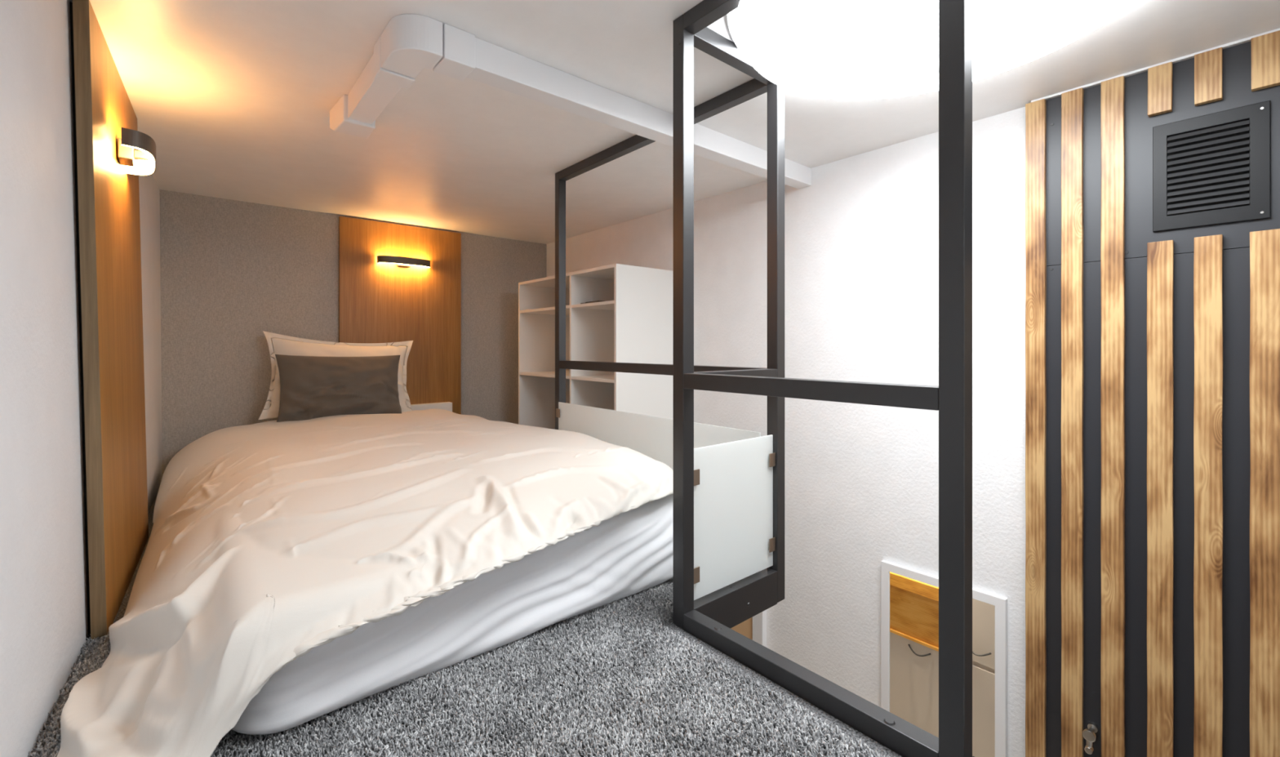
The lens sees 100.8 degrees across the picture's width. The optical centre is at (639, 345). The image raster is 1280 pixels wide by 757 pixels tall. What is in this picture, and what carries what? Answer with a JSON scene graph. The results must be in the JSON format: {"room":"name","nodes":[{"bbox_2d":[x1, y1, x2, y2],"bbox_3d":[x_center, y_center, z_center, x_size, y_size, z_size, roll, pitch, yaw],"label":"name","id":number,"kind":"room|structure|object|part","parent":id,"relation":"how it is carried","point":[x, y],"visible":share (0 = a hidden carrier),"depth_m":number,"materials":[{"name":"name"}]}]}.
{"room":"loft bedroom","nodes":[
{"label":"loft bedroom","id":0,"kind":"room"},
{"bbox_2d":[0,0,162,756],"bbox_3d":[-1.263,0.875,1.072,0.194,3.690,4.882,0,0,-38],"label":"wall","id":1,"kind":"structure","parent":0,"point":[44,624],"depth_m":1.06,"materials":[{"name":"paint"}]},
{"bbox_2d":[70,0,148,639],"bbox_3d":[-1.650,-0.064,1.667,0.075,1.608,0.887,0,0,-38],"label":"wall panel","id":2,"kind":"object","parent":1,"relation":"attached to","point":[108,222],"visible":0.97,"depth_m":1.43,"materials":[{"name":"brown wood"}]},
{"bbox_2d":[117,127,155,175],"bbox_3d":[-1.579,-0.602,1.666,0.086,0.060,0.352,0,0,-43],"label":"wall lamp","id":3,"kind":"object","parent":2,"relation":"attached to","point":[131,139],"visible":0.99,"depth_m":1.62,"materials":[{"name":"brown metal"}]},
{"bbox_2d":[121,144,155,174],"bbox_3d":[-1.576,-0.602,1.669,0.071,0.046,0.346,0,0,-43],"label":"diffuser","id":4,"kind":"object","parent":3,"relation":"attached to","point":[146,166],"depth_m":1.66,"materials":[{"name":"white plastic"}]},
{"bbox_3d":[-1.573,-0.602,1.672,0.035,0.024,0.020,0,0,-43],"label":"arm","id":5,"kind":"part","parent":3,"relation":"part of","materials":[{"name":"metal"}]},
{"bbox_2d":[159,189,546,475],"bbox_3d":[-1.902,0.875,3.669,3.030,3.690,0.120,0,0,-40],"label":"wall","id":6,"kind":"structure","parent":0,"point":[232,272],"depth_m":3.23,"materials":[{"name":"grey paint"}]},
{"bbox_2d":[338,216,461,414],"bbox_3d":[-1.675,-0.108,3.762,0.815,1.496,0.029,0,0,-40],"label":"wall panel","id":7,"kind":"object","parent":6,"relation":"attached to","point":[379,302],"visible":0.56,"depth_m":3.77,"materials":[{"name":"brown wood"}]},
{"bbox_2d":[377,255,430,267],"bbox_3d":[-1.644,-0.592,3.712,0.352,0.060,0.086,0,0,-40],"label":"wall lamp","id":8,"kind":"object","parent":7,"relation":"attached to","point":[399,260],"visible":1,"depth_m":3.67,"materials":[{"name":"brown metal"}]},
{"bbox_2d":[29,485,902,756],"bbox_3d":[-0.351,0.770,1.779,2.860,0.060,4.770,0,0,-40],"label":"floor","id":9,"kind":"structure","parent":0,"point":[874,745],"depth_m":1.11,"materials":[{"name":"carpet"}]},
{"bbox_2d":[410,401,452,411],"bbox_3d":[-1.580,0.578,3.779,0.465,0.325,0.063,0,0,-40],"label":"ledge","id":10,"kind":"object","parent":9,"relation":"on","point":[447,406],"visible":0.24,"depth_m":3.82,"materials":[{"name":"white"}]},
{"bbox_2d":[231,493,673,734],"bbox_3d":[-1.091,0.609,2.376,1.312,0.257,2.675,0,0,-40],"label":"mattress","id":11,"kind":"object","parent":9,"relation":"on","point":[629,553],"visible":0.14,"depth_m":1.25,"materials":[{"name":"white fabric"}]},
{"bbox_2d":[56,408,673,756],"bbox_3d":[-1.055,0.552,2.159,1.557,0.370,2.915,0,0,-40],"label":"duvet","id":12,"kind":"object","parent":11,"relation":"on","point":[270,543],"visible":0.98,"depth_m":1.34,"materials":[{"name":"white fabric"}]},
{"bbox_2d":[258,330,413,419],"bbox_3d":[-1.878,0.192,3.361,0.891,0.566,0.186,0,0,-40],"label":"pillow","id":13,"kind":"object","parent":12,"relation":"on","point":[278,344],"visible":0.39,"depth_m":3.30,"materials":[{"name":"beige fabric"}]},
{"bbox_2d":[275,354,401,422],"bbox_3d":[-1.792,0.258,3.205,0.688,0.422,0.243,0,0,-40],"label":"cushion","id":14,"kind":"object","parent":12,"relation":"on","point":[312,387],"visible":0.88,"depth_m":3.13,"materials":[{"name":"grey fabric"}]},
{"bbox_2d":[28,577,890,756],"bbox_3d":[-0.070,0.735,0.923,1.691,0.013,2.425,0,0,-40],"label":"carpet","id":15,"kind":"object","parent":9,"relation":"on","point":[598,698],"visible":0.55,"depth_m":1.07,"materials":[{"name":"grey carpet"}]},
{"bbox_2d":[518,263,673,429],"bbox_3d":[-0.348,0.134,3.627,0.450,1.212,1.190,0,0,-40],"label":"shelf unit","id":16,"kind":"object","parent":9,"relation":"on","point":[633,322],"visible":0.78,"depth_m":3.41,"materials":[{"name":"white"}]},
{"bbox_3d":[-0.726,0.134,4.074,0.450,1.212,0.019,0,0,-40],"label":"panel","id":17,"kind":"part","parent":16,"relation":"part of","materials":[{"name":"white"}]},
{"bbox_3d":[-0.503,0.203,3.807,0.439,0.019,0.677,0,0,-40],"label":"shelf","id":18,"kind":"part","parent":16,"relation":"part of","materials":[{"name":"white"}]},
{"bbox_3d":[-0.503,-0.255,3.807,0.439,0.019,0.677,0,0,-40],"label":"shelf","id":19,"kind":"part","parent":16,"relation":"part of","materials":[{"name":"white"}]},
{"bbox_3d":[-0.348,-0.463,3.627,0.450,0.019,1.152,0,0,-40],"label":"panel","id":20,"kind":"part","parent":16,"relation":"part of","materials":[{"name":"white"}]},
{"bbox_2d":[580,300,603,303],"bbox_3d":[-0.265,-0.273,3.350,0.120,0.017,0.220,0,0,-40],"label":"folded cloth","id":21,"kind":"object","parent":16,"relation":"on","point":[595,300],"visible":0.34,"depth_m":3.29,"materials":[{"name":"black fabric"}]},
{"bbox_3d":[-0.126,0.203,3.360,0.439,0.019,0.456,0,0,-40],"label":"shelf","id":22,"kind":"part","parent":16,"relation":"part of","materials":[{"name":"white"}]},
{"bbox_3d":[-0.126,-0.255,3.360,0.439,0.019,0.456,0,0,-40],"label":"shelf","id":23,"kind":"part","parent":16,"relation":"part of","materials":[{"name":"white"}]},
{"bbox_3d":[0.030,0.134,3.180,0.450,1.212,0.019,0,0,-40],"label":"panel","id":24,"kind":"part","parent":16,"relation":"part of","materials":[{"name":"white"}]},
{"bbox_2d":[555,0,973,756],"bbox_3d":[0.430,-0.033,1.358,0.454,1.672,3.100,0,0,-40],"label":"steel frame","id":25,"kind":"object","parent":9,"relation":"on","point":[709,618],"visible":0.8,"depth_m":1.18,"materials":[{"name":"black metal"}]},
{"bbox_3d":[-0.400,-0.065,2.660,0.040,1.609,0.040,0,0,-40],"label":"post","id":26,"kind":"part","parent":25,"relation":"part of","materials":[{"name":"black metal"}]},
{"bbox_3d":[-0.142,-0.849,2.356,0.040,0.041,0.758,0,0,-40],"label":"rail","id":27,"kind":"part","parent":25,"relation":"part of","materials":[{"name":"black metal"}]},
{"bbox_2d":[555,401,760,470],"bbox_3d":[-0.009,0.483,2.158,0.022,0.414,1.236,0,0,-40],"label":"glass panel","id":28,"kind":"object","parent":25,"relation":"attached to","point":[651,436],"visible":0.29,"depth_m":2.15,"materials":[{"name":"white glass"}]},
{"bbox_3d":[0.015,0.091,2.169,0.040,0.040,1.246,0,0,-40],"label":"rail","id":29,"kind":"part","parent":25,"relation":"part of","materials":[{"name":"black metal"}]},
{"bbox_3d":[0.116,-0.065,1.412,0.040,1.609,0.040,0,0,-40],"label":"post","id":30,"kind":"part","parent":25,"relation":"part of","materials":[{"name":"black metal"}]},
{"bbox_3d":[0.328,-0.849,1.161,0.040,0.041,0.619,0,0,-40],"label":"rail","id":31,"kind":"part","parent":25,"relation":"part of","materials":[{"name":"black metal"}]},
{"bbox_3d":[0.284,-0.849,1.851,0.040,0.041,0.412,0,0,-40],"label":"rail","id":32,"kind":"part","parent":25,"relation":"part of","materials":[{"name":"black metal"}]},
{"bbox_3d":[0.273,-0.849,1.545,0.372,0.041,0.040,0,0,-40],"label":"rail","id":33,"kind":"part","parent":25,"relation":"part of","materials":[{"name":"black metal"}]},
{"bbox_2d":[693,434,775,599],"bbox_3d":[0.275,0.483,1.546,0.377,0.410,0.022,0,0,-40],"label":"glass panel","id":34,"kind":"object","parent":25,"relation":"attached to","point":[734,540],"visible":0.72,"depth_m":1.53,"materials":[{"name":"white glass"}]},
{"bbox_3d":[0.273,0.091,1.545,0.372,0.040,0.040,0,0,-40],"label":"rail","id":35,"kind":"part","parent":25,"relation":"part of","materials":[{"name":"black metal"}]},
{"bbox_3d":[0.430,-0.035,1.678,0.040,1.669,0.040,0,0,-40],"label":"post","id":36,"kind":"part","parent":25,"relation":"part of","materials":[{"name":"black metal"}]},
{"bbox_3d":[0.328,0.091,1.161,0.040,0.040,0.619,0,0,-40],"label":"rail","id":37,"kind":"part","parent":25,"relation":"part of","materials":[{"name":"black metal"}]},
{"bbox_3d":[0.328,0.723,1.161,0.040,0.045,0.619,0,0,-40],"label":"rail","id":38,"kind":"part","parent":25,"relation":"part of","materials":[{"name":"black metal"}]},
{"bbox_3d":[0.541,-0.065,0.909,0.040,1.609,0.040,0,0,-40],"label":"post","id":39,"kind":"part","parent":25,"relation":"part of","materials":[{"name":"black metal"}]},
{"bbox_2d":[71,0,1279,244],"bbox_3d":[-0.362,-0.920,1.769,3.130,0.100,5.010,0,0,-40],"label":"ceiling","id":40,"kind":"structure","parent":0,"point":[235,99],"depth_m":1.90,"materials":[{"name":"paint"}]},
{"bbox_2d":[329,13,811,188],"bbox_3d":[-0.152,-0.821,2.268,1.924,0.098,0.807,0,0,-40],"label":"duct","id":41,"kind":"object","parent":40,"relation":"attached to","point":[409,43],"visible":0.98,"depth_m":1.66,"materials":[{"name":"white plastic"}]},
{"bbox_2d":[727,0,1138,99],"bbox_3d":[0.711,-0.840,1.282,0.988,0.060,0.988,0,0,-40],"label":"ceiling light","id":42,"kind":"object","parent":40,"relation":"attached to","point":[833,49],"visible":0.93,"depth_m":1.39,"materials":[{"name":"white plastic"}]},
{"bbox_2d":[546,106,1026,756],"bbox_3d":[0.787,0.875,2.740,0.120,3.690,4.770,0,0,-40],"label":"wall","id":43,"kind":"structure","parent":0,"point":[861,241],"depth_m":2.40,"materials":[{"name":"white paint"}]},
{"bbox_2d":[730,617,752,639],"bbox_3d":[0.362,1.790,3.136,0.018,1.860,0.778,0,0,-40],"label":"door","id":44,"kind":"structure","parent":43,"relation":"in","point":[745,628],"depth_m":2.87,"materials":[{"name":"brown wood"}]},
{"bbox_2d":[752,609,766,647],"bbox_3d":[0.357,1.760,3.129,0.035,1.920,0.920,0,0,-40],"label":"trim","id":45,"kind":"structure","parent":43,"relation":"attached to","point":[759,620],"depth_m":2.78,"materials":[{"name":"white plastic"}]},
{"bbox_2d":[880,560,1007,756],"bbox_3d":[1.205,1.692,2.135,0.022,1.515,0.462,0,0,-40],"label":"wall mirror","id":46,"kind":"object","parent":43,"relation":"attached to","point":[909,597],"visible":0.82,"depth_m":2.16,"materials":[{"name":"white mirror"}]},
{"bbox_2d":[1025,30,1279,756],"bbox_3d":[1.825,0.929,1.382,0.049,3.582,1.355,0,0,-40],"label":"wall panel","id":47,"kind":"object","parent":43,"relation":"attached to","point":[1237,60],"depth_m":1.66,"materials":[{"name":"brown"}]},
{"bbox_3d":[1.396,0.919,1.869,0.022,3.561,0.057,0,0,-40],"label":"wood slat","id":48,"kind":"part","parent":47,"relation":"part of","materials":[{"name":"brown wood"}]},
{"bbox_3d":[1.461,0.919,1.792,0.022,3.561,0.057,0,0,-40],"label":"wood slat","id":49,"kind":"part","parent":47,"relation":"part of","materials":[{"name":"brown wood"}]},
{"bbox_2d":[1082,721,1098,754],"bbox_3d":[1.475,1.280,1.733,0.078,0.070,0.034,0,0,-40],"label":"wall hook","id":50,"kind":"object","parent":47,"relation":"attached to","point":[1089,735],"visible":1,"depth_m":1.72,"materials":[{"name":"silver metal"}]},
{"bbox_3d":[1.458,1.262,1.719,0.018,0.034,0.034,0,0,-40],"label":"knob","id":51,"kind":"part","parent":50,"relation":"part of","materials":[{"name":"silver metal"}]},
{"bbox_3d":[1.484,1.262,1.742,0.052,0.026,0.026,0,0,-40],"label":"stem","id":52,"kind":"part","parent":50,"relation":"part of","materials":[{"name":"silver metal"}]},
{"bbox_3d":[1.528,0.919,1.713,0.022,3.561,0.057,0,0,-40],"label":"wood slat","id":53,"kind":"part","parent":47,"relation":"part of","materials":[{"name":"brown wood"}]},
{"bbox_3d":[1.599,1.190,1.629,0.022,3.021,0.058,0,0,-40],"label":"wood slat","id":54,"kind":"part","parent":47,"relation":"part of","materials":[{"name":"brown wood"}]},
{"bbox_3d":[1.599,-0.788,1.629,0.022,0.145,0.054,0,0,-40],"label":"wood slat","id":55,"kind":"part","parent":47,"relation":"part of","materials":[{"name":"brown wood"}]},
{"bbox_3d":[1.664,1.189,1.552,0.022,3.022,0.058,0,0,-40],"label":"wood slat","id":56,"kind":"part","parent":47,"relation":"part of","materials":[{"name":"brown wood"}]},
{"bbox_3d":[1.664,-0.788,1.552,0.022,0.146,0.056,0,0,-40],"label":"wood slat","id":57,"kind":"part","parent":47,"relation":"part of","materials":[{"name":"brown wood"}]},
{"bbox_2d":[1152,100,1270,231],"bbox_3d":[1.666,-0.517,1.554,0.016,0.325,0.235,0,0,-40],"label":"vent grille","id":58,"kind":"object","parent":47,"relation":"attached to","point":[1217,172],"visible":1,"depth_m":1.55,"materials":[{"name":"black metal"}]},
{"bbox_3d":[1.734,1.190,1.468,0.022,3.020,0.059,0,0,-40],"label":"wood slat","id":59,"kind":"part","parent":47,"relation":"part of","materials":[{"name":"brown wood"}]},
{"bbox_3d":[1.736,-0.789,1.466,0.022,0.143,0.059,0,0,-40],"label":"wood slat","id":60,"kind":"part","parent":47,"relation":"part of","materials":[{"name":"brown wood"}]},
{"bbox_2d":[1031,27,1279,102],"bbox_3d":[1.833,-0.866,1.379,0.040,0.008,1.340,0,0,-40],"label":"trim","id":61,"kind":"structure","parent":43,"relation":"attached to","point":[1249,38],"depth_m":1.62,"materials":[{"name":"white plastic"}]}
]}

